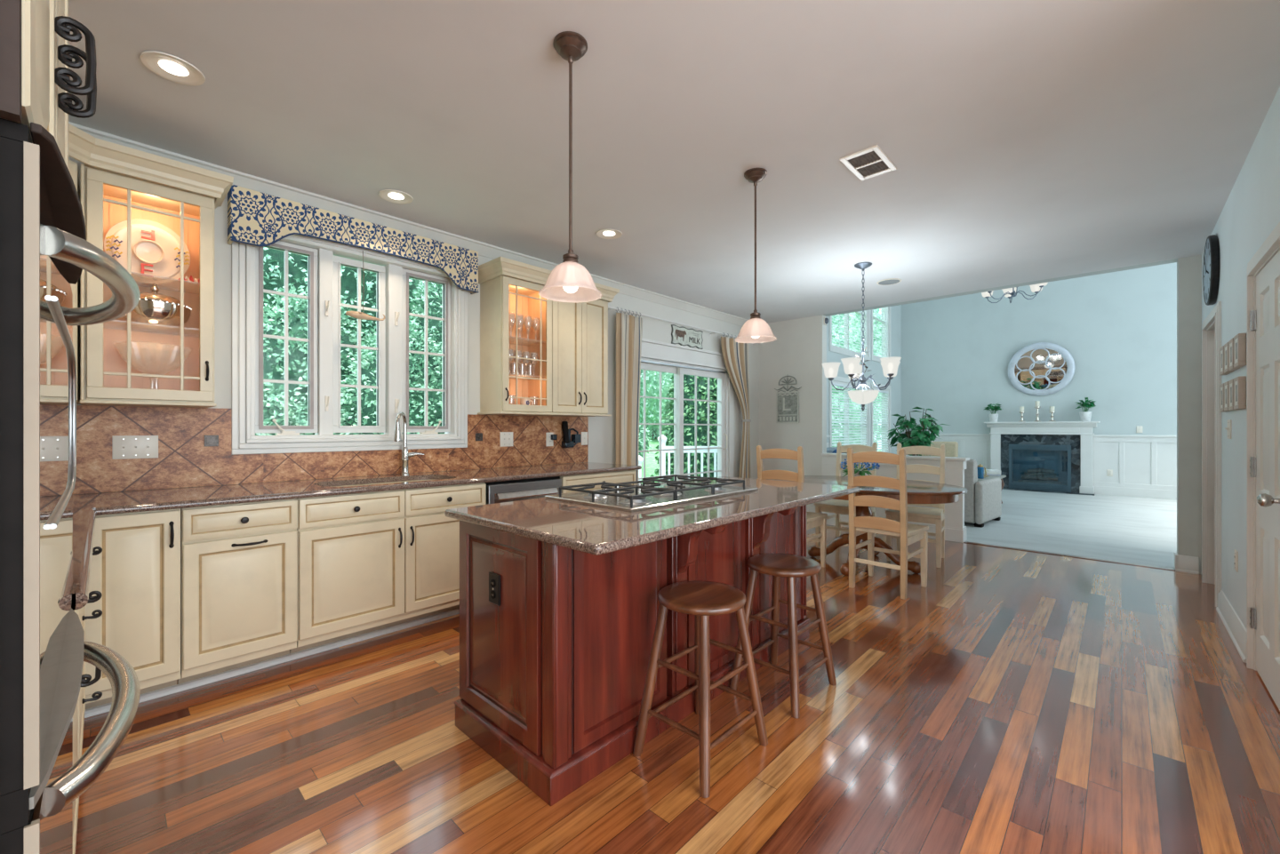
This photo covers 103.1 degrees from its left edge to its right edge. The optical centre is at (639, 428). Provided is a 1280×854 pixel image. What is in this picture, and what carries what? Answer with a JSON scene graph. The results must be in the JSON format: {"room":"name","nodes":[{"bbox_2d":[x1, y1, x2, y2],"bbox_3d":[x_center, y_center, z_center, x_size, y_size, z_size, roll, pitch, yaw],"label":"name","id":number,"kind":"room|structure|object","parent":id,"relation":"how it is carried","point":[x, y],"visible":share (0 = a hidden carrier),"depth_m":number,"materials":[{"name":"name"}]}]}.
{"room":"kitchen","nodes":[
{"label":"kitchen","id":0,"kind":"room"},
{"bbox_2d":[68,156,901,493],"bbox_3d":[1.465,-1.444,7.188,0.160,5.600,13.850,0,0,43],"label":"wall","id":1,"kind":"structure","parent":0,"point":[602,430],"depth_m":5.25,"materials":[{"name":"paint"}]},
{"bbox_2d":[68,160,79,402],"bbox_3d":[-2.776,-0.667,2.098,0.678,1.076,0.608,0,0,43],"label":"upper cabinet","id":2,"kind":"object","parent":1,"relation":"attached to","point":[73,170],"visible":0.16,"depth_m":2.31,"materials":[{"name":"beige paint"}]},
{"bbox_2d":[68,123,233,407],"bbox_3d":[-2.461,-0.717,2.393,0.729,1.202,0.850,0,0,43],"label":"upper cabinet","id":3,"kind":"object","parent":1,"relation":"attached to","point":[119,183],"visible":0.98,"depth_m":2.60,"materials":[{"name":"beige paint"}]},
{"bbox_2d":[103,218,190,284],"bbox_3d":[-2.587,-0.929,2.679,0.066,0.328,0.330,0,0,43],"label":"platter","id":4,"kind":"object","parent":3,"relation":"on","point":[155,247],"visible":0.93,"depth_m":2.68,"materials":[{"name":"beige ceramic"}]},
{"bbox_2d":[133,240,164,263],"bbox_3d":[-2.585,-0.926,2.676,0.043,0.119,0.120,0,0,43],"label":"dip bowl","id":5,"kind":"object","parent":4,"relation":"on","point":[145,252],"depth_m":2.68,"materials":[{"name":"beige ceramic"}]},
{"bbox_2d":[121,283,191,329],"bbox_3d":[-2.504,-0.635,2.623,0.290,0.229,0.294,0,0,43],"label":"dish","id":6,"kind":"object","parent":3,"relation":"on","point":[154,310],"visible":0.69,"depth_m":2.56,"materials":[{"name":"metal"}]},
{"bbox_2d":[121,299,191,329],"bbox_3d":[-2.504,-0.577,2.623,0.280,0.112,0.280,0,0,43],"label":"bowl","id":7,"kind":"object","parent":6,"relation":"on","point":[150,314],"depth_m":2.56,"materials":[{"name":"silver metal"}]},
{"bbox_2d":[72,405,588,495],"bbox_3d":[-1.868,0.107,3.540,0.018,0.446,3.950,0,0,43],"label":"backsplash","id":8,"kind":"structure","parent":1,"relation":"attached to","point":[195,444],"depth_m":2.97,"materials":[{"name":"tile"}]},
{"bbox_2d":[112,435,158,459],"bbox_3d":[-2.662,0.099,2.685,0.018,0.122,0.172,0,0,43],"label":"switch plate","id":9,"kind":"object","parent":8,"relation":"attached to","point":[123,446],"visible":1,"depth_m":2.68,"materials":[{"name":"white plastic"}]},
{"bbox_2d":[500,432,512,447],"bbox_3d":[-1.125,0.093,4.306,0.018,0.122,0.125,0,0,43],"label":"switch plate","id":10,"kind":"object","parent":8,"relation":"attached to","point":[506,437],"visible":1,"depth_m":4.30,"materials":[{"name":"white plastic"}]},
{"bbox_2d":[561,421,580,447],"bbox_3d":[-0.644,0.057,4.774,0.072,0.248,0.195,0,0,43],"label":"cordless phone","id":11,"kind":"object","parent":8,"relation":"attached to","point":[566,443],"visible":1,"depth_m":4.72,"materials":[{"name":"black plastic"}]},
{"bbox_2d":[231,234,467,455],"bbox_3d":[-1.936,-0.569,3.566,0.184,1.446,1.479,0,0,43],"label":"window","id":12,"kind":"structure","parent":1,"relation":"in","point":[325,258],"depth_m":3.44,"materials":[{"name":"white paint"}]},
{"bbox_2d":[227,184,478,294],"bbox_3d":[-1.845,-1.236,3.499,0.105,0.325,1.542,0,0,43],"label":"window valance","id":13,"kind":"object","parent":1,"relation":"attached to","point":[254,218],"visible":0.98,"depth_m":3.27,"materials":[{"name":"fabric"}]},
{"bbox_2d":[345,250,385,320],"bbox_3d":[-1.861,-0.971,3.459,0.060,0.466,0.251,0,0,43],"label":"fish","id":14,"kind":"object","parent":13,"relation":"hanging from","point":[357,315],"visible":1,"depth_m":3.44},
{"bbox_2d":[68,121,747,326],"bbox_3d":[-0.737,-1.452,4.693,0.075,0.085,7.200,0,0,43],"label":"trim","id":15,"kind":"structure","parent":1,"relation":"attached to","point":[242,180],"depth_m":3.56,"materials":[{"name":"paint"}]},
{"bbox_2d":[477,256,619,416],"bbox_3d":[-0.769,-0.700,4.405,0.417,1.176,1.245,0,0,43],"label":"upper cabinet","id":16,"kind":"object","parent":1,"relation":"attached to","point":[569,375],"visible":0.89,"depth_m":4.33,"materials":[{"name":"beige paint"}]},
{"bbox_2d":[615,334,733,482],"bbox_3d":[0.477,0.156,6.105,0.195,2.260,2.240,0,0,43],"label":"door","id":17,"kind":"structure","parent":1,"relation":"in","point":[652,350],"depth_m":6.14,"materials":[{"name":"white paint"}]},
{"bbox_2d":[608,305,762,345],"bbox_3d":[0.669,-1.200,6.144,0.119,0.072,3.018,0,0,43],"label":"curtain rod","id":18,"kind":"object","parent":1,"relation":"attached to","point":[609,307],"visible":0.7,"depth_m":5.69,"materials":[{"name":"white paint"}]},
{"bbox_2d":[616,312,642,480],"bbox_3d":[-0.103,0.030,5.265,0.064,2.402,0.401,0,0,43],"label":"curtain","id":19,"kind":"object","parent":18,"relation":"hanging from","point":[628,328],"visible":0.64,"depth_m":5.24,"materials":[{"name":"fabric"}]},
{"bbox_2d":[720,336,751,478],"bbox_3d":[1.281,0.030,6.718,0.105,2.402,0.673,0,0,41],"label":"curtain","id":20,"kind":"object","parent":18,"relation":"hanging from","point":[735,355],"visible":0.73,"depth_m":6.80,"materials":[{"name":"fabric"}]},
{"bbox_2d":[671,324,703,349],"bbox_3d":[0.571,-1.094,6.113,0.019,0.231,0.600,0,0,43],"label":"sign","id":21,"kind":"object","parent":1,"relation":"attached to","point":[683,336],"visible":0.98,"depth_m":6.09,"materials":[{"name":"white paint"}]},
{"bbox_2d":[829,310,870,361],"bbox_3d":[4.032,-2.354,9.852,0.140,1.940,2.010,0,0,43],"label":"window","id":22,"kind":"structure","parent":1,"relation":"in","point":[844,351],"depth_m":9.88,"materials":[{"name":"white paint"}]},
{"bbox_2d":[832,311,866,353],"bbox_3d":[4.052,-2.359,9.834,0.055,1.670,1.750,0,0,43],"label":"window blind","id":23,"kind":"object","parent":22,"relation":"attached to","point":[861,311],"visible":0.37,"depth_m":9.86,"materials":[{"name":"plastic"}]},
{"bbox_2d":[829,376,870,447],"bbox_3d":[4.032,-0.119,9.852,0.140,1.670,2.010,0,0,43],"label":"window","id":24,"kind":"structure","parent":1,"relation":"in","point":[838,380],"depth_m":9.85,"materials":[{"name":"white paint"}]},
{"bbox_2d":[832,383,867,446],"bbox_3d":[4.052,-0.121,9.834,0.055,1.405,1.750,0,0,43],"label":"window blind","id":25,"kind":"object","parent":24,"relation":"attached to","point":[834,384],"visible":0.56,"depth_m":9.72,"materials":[{"name":"plastic"}]},
{"bbox_2d":[871,306,890,362],"bbox_3d":[5.201,-2.374,11.086,0.140,1.900,1.210,0,0,43],"label":"window","id":26,"kind":"structure","parent":1,"relation":"in","point":[874,357],"depth_m":11.41,"materials":[{"name":"white paint"}]},
{"bbox_2d":[873,307,887,357],"bbox_3d":[5.221,-2.379,11.068,0.055,1.630,0.950,0,0,43],"label":"window blind","id":27,"kind":"object","parent":26,"relation":"attached to","point":[885,308],"visible":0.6,"depth_m":11.11,"materials":[{"name":"plastic"}]},
{"bbox_2d":[871,383,890,453],"bbox_3d":[5.201,-0.119,11.086,0.140,1.670,1.210,0,0,43],"label":"window","id":28,"kind":"structure","parent":1,"relation":"in","point":[873,386],"depth_m":11.41,"materials":[{"name":"white paint"}]},
{"bbox_2d":[873,389,888,452],"bbox_3d":[5.221,-0.121,11.068,0.055,1.405,0.950,0,0,43],"label":"window blind","id":29,"kind":"object","parent":28,"relation":"attached to","point":[880,391],"visible":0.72,"depth_m":11.12,"materials":[{"name":"plastic"}]},
{"bbox_2d":[68,0,1279,323],"bbox_3d":[0.986,-1.554,1.477,7.000,0.120,9.500,0,0,43],"label":"ceiling","id":30,"kind":"structure","parent":0,"point":[1026,140],"depth_m":2.50,"materials":[{"name":"paint"}]},
{"bbox_2d":[139,50,205,85],"bbox_3d":[-1.931,-1.489,2.105,0.200,0.008,0.200,0,0,43],"label":"recessed light","id":31,"kind":"object","parent":30,"relation":"in","point":[169,67],"visible":1,"depth_m":2.10,"materials":[{"name":"white plastic"}]},
{"bbox_2d":[378,189,413,204],"bbox_3d":[-1.567,-1.489,3.268,0.200,0.008,0.200,0,0,43],"label":"recessed light","id":32,"kind":"object","parent":30,"relation":"in","point":[396,196],"visible":1,"depth_m":3.26,"materials":[{"name":"white plastic"}]},
{"bbox_2d":[538,31,602,303],"bbox_3d":[-0.270,-1.006,1.976,0.244,0.974,0.247,0,0,43],"label":"pendant light","id":33,"kind":"object","parent":30,"relation":"hanging from","point":[569,281],"visible":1,"depth_m":1.96,"materials":[{"name":"glass"}]},
{"bbox_2d":[595,228,622,239],"bbox_3d":[-0.237,-1.489,3.893,0.200,0.008,0.200,0,0,43],"label":"recessed light","id":34,"kind":"object","parent":30,"relation":"in","point":[607,233],"visible":1,"depth_m":3.89,"materials":[{"name":"white plastic"}]},
{"bbox_2d":[734,168,776,343],"bbox_3d":[0.676,-1.006,2.977,0.244,0.974,0.247,0,0,43],"label":"pendant light","id":35,"kind":"object","parent":30,"relation":"hanging from","point":[756,330],"visible":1,"depth_m":2.95,"materials":[{"name":"glass"}]},
{"bbox_2d":[821,262,901,410],"bbox_3d":[2.010,-0.824,4.645,0.668,1.338,0.692,0,0,26],"label":"chandelier","id":36,"kind":"object","parent":30,"relation":"hanging from","point":[852,366],"visible":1,"depth_m":4.58,"materials":[{"name":"glass"}]},
{"bbox_2d":[839,144,896,180],"bbox_3d":[1.288,-1.489,2.864,0.200,0.008,0.330,0,0,43],"label":"ceiling vent","id":37,"kind":"object","parent":30,"relation":"in","point":[871,162],"visible":1,"depth_m":2.85,"materials":[{"name":"white plastic"}]},
{"bbox_2d":[876,278,901,285],"bbox_3d":[2.534,-1.489,5.175,0.230,0.009,0.230,0,0,43],"label":"ceiling speaker","id":38,"kind":"object","parent":30,"relation":"attached to","point":[892,281],"visible":1,"depth_m":5.16,"materials":[{"name":"white plastic"}]},
{"bbox_2d":[75,489,1279,853],"bbox_3d":[3.221,1.304,3.836,7.000,0.104,16.000,0,0,43],"label":"floor","id":39,"kind":"structure","parent":0,"point":[1014,701],"depth_m":2.03,"materials":[{"name":"brown wood"}]},
{"bbox_2d":[0,0,96,168],"bbox_3d":[-1.040,0.006,0.505,0.825,2.500,0.683,0,0,43],"label":"tall cabinet","id":40,"kind":"object","parent":39,"relation":"on","point":[36,55],"visible":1,"depth_m":0.60,"materials":[{"name":"beige paint"}]},
{"bbox_2d":[0,118,140,853],"bbox_3d":[-1.014,0.276,0.525,0.756,1.121,0.707,0,0,43],"label":"oven","id":41,"kind":"object","parent":40,"relation":"in","point":[44,249],"visible":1,"depth_m":0.48,"materials":[{"name":"silver metal"}]},
{"bbox_2d":[72,591,102,853],"bbox_3d":[-1.650,0.811,1.101,0.708,0.890,0.667,0,0,43],"label":"base cabinet","id":42,"kind":"object","parent":39,"relation":"on","point":[84,683],"visible":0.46,"depth_m":1.34,"materials":[{"name":"beige paint"}]},
{"bbox_2d":[70,462,641,610],"bbox_3d":[-1.037,0.348,2.775,2.273,0.034,3.982,0,0,43],"label":"countertop","id":43,"kind":"structure","parent":42,"relation":"on","point":[85,507],"depth_m":2.69,"materials":[{"name":"brown stone"}]},
{"bbox_2d":[393,411,423,475],"bbox_3d":[-1.653,0.107,3.577,0.115,0.447,0.271,0,0,15],"label":"faucet","id":44,"kind":"object","parent":43,"relation":"on","point":[405,454],"visible":1,"depth_m":3.60,"materials":[{"name":"metal"}]},
{"bbox_2d":[79,546,102,759],"bbox_3d":[-2.177,0.811,1.599,0.718,0.890,0.667,0,0,43],"label":"base cabinet","id":45,"kind":"object","parent":39,"relation":"on","point":[82,612],"visible":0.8,"depth_m":1.82,"materials":[{"name":"beige paint"}]},
{"bbox_2d":[85,508,180,709],"bbox_3d":[-2.427,0.811,2.423,0.684,0.890,0.309,0,0,43],"label":"base cabinet","id":46,"kind":"object","parent":39,"relation":"on","point":[136,573],"visible":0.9,"depth_m":2.23,"materials":[{"name":"beige paint"}]},
{"bbox_2d":[177,498,297,684],"bbox_3d":[-2.163,0.811,2.701,0.684,0.890,0.451,0,0,43],"label":"base cabinet","id":47,"kind":"object","parent":39,"relation":"on","point":[239,562],"visible":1,"depth_m":2.47,"materials":[{"name":"beige paint"}]},
{"bbox_2d":[84,608,459,718],"bbox_3d":[-1.329,1.242,3.360,0.028,0.027,3.450,0,0,43],"label":"trim","id":48,"kind":"structure","parent":39,"relation":"on","point":[106,708],"depth_m":2.68,"materials":[{"name":"white paint"}]},
{"bbox_2d":[289,480,485,654],"bbox_3d":[-1.634,0.811,3.259,0.684,0.890,1.078,0,0,43],"label":"base cabinet","id":49,"kind":"object","parent":39,"relation":"on","point":[368,562],"visible":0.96,"depth_m":2.94,"materials":[{"name":"beige paint"}]},
{"bbox_2d":[484,476,561,504],"bbox_3d":[-1.032,0.811,3.881,0.664,0.889,0.635,0,0,43],"label":"dishwasher","id":50,"kind":"object","parent":39,"relation":"on","point":[501,492],"visible":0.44,"depth_m":3.63,"materials":[{"name":"silver metal"}]},
{"bbox_2d":[560,470,636,493],"bbox_3d":[-0.535,0.811,4.419,0.684,0.890,0.818,0,0,43],"label":"base cabinet","id":51,"kind":"object","parent":39,"relation":"on","point":[628,476],"visible":0.1,"depth_m":4.18,"materials":[{"name":"beige paint"}]},
{"bbox_2d":[454,504,809,806],"bbox_3d":[0.199,0.816,2.542,0.889,0.881,1.932,0,0,43],"label":"kitchen island","id":52,"kind":"object","parent":39,"relation":"on","point":[553,676],"visible":0.62,"depth_m":1.95,"materials":[{"name":"brown wood"}]},
{"bbox_2d":[488,571,500,606],"bbox_3d":[-0.562,0.618,1.958,0.074,0.116,0.014,0,0,43],"label":"outlet plate","id":53,"kind":"object","parent":52,"relation":"attached to","point":[494,579],"visible":1,"depth_m":1.95,"materials":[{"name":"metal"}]},
{"bbox_2d":[444,476,859,555],"bbox_3d":[0.230,0.357,2.557,0.967,0.032,2.057,0,0,43],"label":"island countertop","id":54,"kind":"structure","parent":52,"relation":"on","point":[596,531],"depth_m":2.02,"materials":[{"name":"brown stone"}]},
{"bbox_2d":[544,474,758,511],"bbox_3d":[0.092,0.310,2.627,0.590,0.060,0.990,0,0,43],"label":"gas cooktop","id":55,"kind":"object","parent":54,"relation":"in","point":[648,495],"visible":1,"depth_m":2.47,"materials":[{"name":"metal"}]},
{"bbox_2d":[632,580,767,798],"bbox_3d":[0.241,0.952,1.992,0.353,0.614,0.427,0,0,43],"label":"bar stool","id":56,"kind":"object","parent":39,"relation":"on","point":[703,600],"visible":1,"depth_m":1.95,"materials":[{"name":"brown wood"}]},
{"bbox_2d":[729,553,836,718],"bbox_3d":[0.696,0.952,2.465,0.353,0.614,0.427,0,0,43],"label":"bar stool","id":57,"kind":"object","parent":39,"relation":"on","point":[789,566],"visible":0.95,"depth_m":2.43,"materials":[{"name":"brown wood"}]},
{"bbox_2d":[756,445,827,567],"bbox_3d":[1.362,0.703,4.577,0.460,1.106,0.522,0,0,42],"label":"dining chair","id":58,"kind":"object","parent":39,"relation":"on","point":[813,520],"visible":0.46,"depth_m":4.44,"materials":[{"name":"beige paint"}]},
{"bbox_2d":[814,441,877,555],"bbox_3d":[2.160,0.703,5.317,0.522,1.106,0.460,0,0,-43],"label":"dining chair","id":59,"kind":"object","parent":39,"relation":"on","point":[837,507],"visible":0.41,"depth_m":5.34,"materials":[{"name":"beige paint"}]},
{"bbox_2d":[775,475,967,575],"bbox_3d":[2.038,0.877,4.681,1.660,0.758,1.200,0,0,43],"label":"dining table","id":60,"kind":"object","parent":39,"relation":"on","point":[918,492],"visible":0.48,"depth_m":4.38,"materials":[{"name":"brown wood"}]},
{"bbox_2d":[840,458,879,477],"bbox_3d":[2.024,0.378,4.691,0.326,0.240,0.306,0,0,-7],"label":"flower vase","id":61,"kind":"object","parent":60,"relation":"on","point":[858,472],"visible":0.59,"depth_m":4.64,"materials":[{"name":"blue plant"}]},
{"bbox_2d":[847,447,928,599],"bbox_3d":[1.956,0.703,4.028,0.522,1.106,0.460,0,0,-45],"label":"dining chair","id":62,"kind":"object","parent":39,"relation":"on","point":[909,533],"visible":1,"depth_m":3.89,"materials":[{"name":"beige paint"}]},
{"bbox_2d":[885,443,944,567],"bbox_3d":[2.655,0.703,4.876,0.460,1.106,0.522,0,0,37],"label":"dining chair","id":63,"kind":"object","parent":39,"relation":"on","point":[936,516],"visible":0.63,"depth_m":4.91,"materials":[{"name":"beige paint"}]},
{"bbox_2d":[887,407,949,455],"bbox_3d":[3.609,0.483,6.601,0.616,1.537,0.776,0,0,3],"label":"rubber plant","id":64,"kind":"object","parent":39,"relation":"on","point":[918,436],"visible":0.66,"depth_m":6.51,"materials":[{"name":"green plant"}]},
{"bbox_2d":[921,441,958,456],"bbox_3d":[5.791,0.759,10.066,0.800,0.986,0.840,0,0,43],"label":"chair","id":65,"kind":"object","parent":39,"relation":"on","point":[951,448],"visible":0.06,"depth_m":10.10,"materials":[{"name":"beige fabric"}]},
{"bbox_2d":[964,458,1001,527],"bbox_3d":[4.329,0.824,6.970,0.887,0.856,0.860,0,0,-41],"label":"armchair","id":66,"kind":"object","parent":39,"relation":"on","point":[983,499],"visible":0.44,"depth_m":6.47,"materials":[{"name":"grey fabric"}]},
{"bbox_2d":[984,421,1099,495],"bbox_3d":[7.960,0.562,10.145,1.800,1.388,0.319,0,0,43],"label":"fireplace","id":67,"kind":"object","parent":39,"relation":"on","point":[1055,457],"visible":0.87,"depth_m":10.09,"materials":[{"name":"white paint"}]},
{"bbox_2d":[984,403,1002,422],"bbox_3d":[7.417,-0.330,10.661,0.355,0.396,0.316,0,0,43],"label":"potted plant","id":68,"kind":"object","parent":67,"relation":"on","point":[993,418],"visible":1,"depth_m":10.61,"materials":[{"name":"green plant"}]},
{"bbox_2d":[1075,397,1095,421],"bbox_3d":[8.444,-0.358,9.641,0.321,0.452,0.368,0,0,43],"label":"potted plant","id":69,"kind":"object","parent":67,"relation":"on","point":[1084,415],"visible":1,"depth_m":9.59,"materials":[{"name":"green plant"}]},
{"bbox_2d":[963,541,1175,570],"bbox_3d":[4.163,1.253,5.048,1.620,0.006,0.065,0,0,43],"label":"trim","id":70,"kind":"structure","parent":39,"relation":"on","point":[1049,553],"depth_m":4.95,"materials":[{"name":"brown wood"}]},
{"bbox_2d":[759,258,1177,543],"bbox_3d":[4.047,-1.444,5.216,6.300,5.600,0.210,0,0,43],"label":"wall","id":71,"kind":"structure","parent":0,"point":[798,351],"depth_m":6.78,"materials":[{"name":"paint"}]},
{"bbox_2d":[774,376,801,423],"bbox_3d":[2.034,-0.411,7.010,0.414,0.675,0.028,0,0,43],"label":"relief plaque","id":72,"kind":"object","parent":71,"relation":"attached to","point":[787,403],"visible":1,"depth_m":7.00,"materials":[{"name":"grey metal"}]},
{"bbox_2d":[901,262,1176,435],"bbox_3d":[8.576,-1.444,9.886,6.450,5.600,0.150,0,0,43],"label":"wall","id":73,"kind":"structure","parent":0,"point":[1118,329],"depth_m":10.03,"materials":[{"name":"paint"}]},
{"bbox_2d":[905,433,1176,499],"bbox_3d":[8.442,0.689,9.879,6.335,1.135,0.045,0,0,43],"label":"wainscoting","id":74,"kind":"structure","parent":73,"relation":"attached to","point":[1143,466],"depth_m":9.39,"materials":[{"name":"white paint"}]},
{"bbox_2d":[1008,342,1075,396],"bbox_3d":[8.023,-1.184,10.197,1.070,1.064,0.146,0,0,43],"label":"round mirror","id":75,"kind":"object","parent":73,"relation":"attached to","point":[1040,369],"visible":1,"depth_m":10.18,"materials":[{"name":"silver metal"}]},
{"bbox_2d":[1014,348,1067,390],"bbox_3d":[8.026,-1.183,10.201,0.860,0.860,0.001,0,6,43],"label":"mirror glass","id":76,"kind":"object","parent":75,"relation":"attached to","point":[1039,355],"depth_m":10.19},
{"bbox_2d":[1176,255,1201,574],"bbox_3d":[4.831,-0.069,4.473,0.140,2.850,0.140,0,0,43],"label":"wall","id":77,"kind":"structure","parent":0,"point":[1188,268],"depth_m":4.42,"materials":[{"name":"beige paint"}]},
{"bbox_2d":[1174,552,1199,574],"bbox_3d":[4.812,1.183,4.481,0.138,0.145,0.176,0,0,43],"label":"baseboard","id":78,"kind":"structure","parent":77,"relation":"attached to","point":[1182,564],"depth_m":4.43,"materials":[{"name":"white paint"}]},
{"bbox_2d":[1201,86,1279,628],"bbox_3d":[3.454,-0.129,2.816,0.140,2.970,4.440,0,0,43],"label":"wall","id":79,"kind":"structure","parent":0,"point":[1251,212],"depth_m":2.97,"materials":[{"name":"paint"}]},
{"bbox_2d":[1201,301,1221,607],"bbox_3d":[4.374,0.189,3.805,0.164,2.135,0.930,0,0,43],"label":"door","id":80,"kind":"structure","parent":79,"relation":"in","point":[1212,324],"depth_m":4.10,"materials":[{"name":"white paint"}]},
{"bbox_2d":[1202,234,1220,305],"bbox_3d":[4.211,-1.164,3.752,0.048,0.504,0.504,0,0,43],"label":"round clock","id":81,"kind":"object","parent":79,"relation":"attached to","point":[1212,257],"visible":1,"depth_m":3.63,"materials":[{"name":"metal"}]},
{"bbox_2d":[1219,345,1229,375],"bbox_3d":[3.794,-0.439,3.300,0.030,0.180,0.150,0,0,43],"label":"picture frame","id":82,"kind":"object","parent":79,"relation":"attached to","point":[1221,349],"visible":0.51,"depth_m":3.30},
{"bbox_2d":[1224,381,1230,411],"bbox_3d":[3.660,-0.199,3.158,0.030,0.180,0.150,0,0,43],"label":"picture frame","id":83,"kind":"object","parent":79,"relation":"attached to","point":[1226,384],"visible":0.47,"depth_m":3.17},
{"bbox_2d":[1224,342,1234,373],"bbox_3d":[3.660,-0.439,3.158,0.030,0.180,0.150,0,0,43],"label":"picture frame","id":84,"kind":"object","parent":79,"relation":"attached to","point":[1226,346],"visible":0.52,"depth_m":3.16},
{"bbox_2d":[1216,589,1246,663],"bbox_3d":[3.624,1.183,3.117,0.026,0.145,1.090,0,0,43],"label":"baseboard","id":85,"kind":"structure","parent":79,"relation":"attached to","point":[1233,624],"depth_m":3.05,"materials":[{"name":"white paint"}]},
{"bbox_2d":[1228,378,1236,410],"bbox_3d":[3.526,-0.199,3.017,0.030,0.180,0.150,0,0,43],"label":"picture frame","id":86,"kind":"object","parent":79,"relation":"attached to","point":[1231,405],"visible":0.56,"depth_m":3.02,"materials":[{"name":"wood"}]},
{"bbox_2d":[1228,337,1239,370],"bbox_3d":[3.526,-0.439,3.017,0.030,0.180,0.150,0,0,43],"label":"picture frame","id":87,"kind":"object","parent":79,"relation":"attached to","point":[1231,341],"visible":0.52,"depth_m":3.02,"materials":[{"name":"wood"}]},
{"bbox_2d":[1233,333,1246,367],"bbox_3d":[3.392,-0.439,2.875,0.030,0.180,0.150,0,0,43],"label":"picture frame","id":88,"kind":"object","parent":79,"relation":"attached to","point":[1239,340],"visible":1,"depth_m":2.83,"materials":[{"name":"wood"}]},
{"bbox_2d":[1233,376,1246,409],"bbox_3d":[3.392,-0.199,2.875,0.030,0.180,0.150,0,0,43],"label":"picture frame","id":89,"kind":"object","parent":79,"relation":"attached to","point":[1239,382],"visible":1,"depth_m":2.83,"materials":[{"name":"wood"}]},
{"bbox_2d":[1246,221,1279,711],"bbox_3d":[2.928,0.189,2.347,0.179,2.135,0.965,0,0,43],"label":"door","id":90,"kind":"structure","parent":79,"relation":"in","point":[1263,268],"depth_m":2.51,"materials":[{"name":"white paint"}]},
{"bbox_3d":[6.234,-4.294,7.524,6.300,0.100,6.500,0,0,43],"label":"ceiling","id":91,"kind":"structure","parent":0,"visible":0},
{"bbox_2d":[981,282,1047,303],"bbox_3d":[5.667,-3.098,7.718,0.902,2.290,0.908,0,0,43],"label":"chandelier","id":92,"kind":"object","parent":91,"relation":"hanging from","point":[1010,292],"visible":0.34,"depth_m":7.72,"materials":[{"name":"glass"}]},
{"label":"outside","id":93,"kind":"structure","parent":0,"visible":0},
{"bbox_2d":[641,427,879,484],"bbox_3d":[-5.402,0.431,17.517,24.000,3.150,30.000,0,0,43],"label":"ground","id":94,"kind":"structure","parent":93,"point":[651,465],"depth_m":15.92,"materials":[{"name":"green plant"}]},
{"bbox_2d":[255,375,315,435],"bbox_3d":[-4.210,1.093,5.305,1.679,3.525,1.632,0,0,25],"label":"shrub","id":95,"kind":"object","parent":94,"relation":"on","point":[271,411],"visible":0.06,"depth_m":5.37,"materials":[{"name":"green plant"}]},
{"bbox_2d":[263,285,373,434],"bbox_3d":[-4.721,0.316,7.234,1.754,4.680,2.067,0,0,14],"label":"trees","id":96,"kind":"object","parent":94,"relation":"on","point":[273,348],"visible":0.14,"depth_m":6.72,"materials":[{"name":"green plant"}]},
{"bbox_2d":[263,247,435,360],"bbox_3d":[-6.489,-2.620,9.447,3.147,5.244,6.003,0,0,39],"label":"tree","id":97,"kind":"object","parent":94,"relation":"on","point":[273,260],"visible":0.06,"depth_m":8.95,"materials":[{"name":"green plant"}]},
{"bbox_2d":[333,319,444,434],"bbox_3d":[-2.989,0.687,6.462,1.644,4.338,1.719,0,0,12],"label":"trees","id":98,"kind":"object","parent":94,"relation":"on","point":[416,361],"visible":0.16,"depth_m":6.03,"materials":[{"name":"green plant"}]},
{"bbox_2d":[408,280,442,367],"bbox_3d":[-3.216,-0.194,8.823,1.720,5.499,2.024,0,0,31],"label":"shrub","id":99,"kind":"object","parent":94,"relation":"on","point":[435,294],"visible":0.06,"depth_m":8.26,"materials":[{"name":"green plant"}]},
{"bbox_2d":[638,420,652,457],"bbox_3d":[-0.644,0.789,14.272,1.819,2.334,2.363,0,0,43],"label":"shrub","id":100,"kind":"object","parent":94,"relation":"on","point":[641,430],"visible":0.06,"depth_m":14.25,"materials":[{"name":"green plant"}]},
{"bbox_2d":[639,369,673,439],"bbox_3d":[0.584,-1.902,20.420,4.144,6.516,4.444,0,0,14],"label":"tree","id":101,"kind":"object","parent":94,"relation":"on","point":[652,378],"visible":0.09,"depth_m":18.95,"materials":[{"name":"green plant"}]},
{"bbox_2d":[650,373,717,482],"bbox_3d":[1.413,-0.516,11.565,2.536,6.543,2.613,0,0,43],"label":"trees","id":102,"kind":"object","parent":94,"relation":"on","point":[688,380],"visible":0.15,"depth_m":10.90,"materials":[{"name":"green plant"}]},
{"bbox_2d":[832,314,851,447],"bbox_3d":[5.623,-1.405,17.536,3.292,8.122,4.744,0,0,43],"label":"tree","id":103,"kind":"object","parent":94,"relation":"on","point":[834,316],"visible":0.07,"depth_m":16.98,"materials":[{"name":"green plant"}]},
{"bbox_2d":[832,308,881,451],"bbox_3d":[9.176,-1.992,21.911,3.401,9.296,5.495,0,0,43],"label":"tree","id":104,"kind":"object","parent":94,"relation":"on","point":[878,316],"visible":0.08,"depth_m":20.50,"materials":[{"name":"green plant"}]},
{"bbox_3d":[0.731,1.692,8.055,2.080,0.629,6.100,0,0,43],"label":"platform","id":105,"kind":"object","parent":94,"relation":"on","visible":0},
{"bbox_2d":[657,434,717,482],"bbox_3d":[1.440,0.746,8.902,2.260,1.260,0.160,0,0,0],"label":"deck railing","id":106,"kind":"object","parent":105,"relation":"on","point":[663,437],"visible":0.23,"depth_m":8.88,"materials":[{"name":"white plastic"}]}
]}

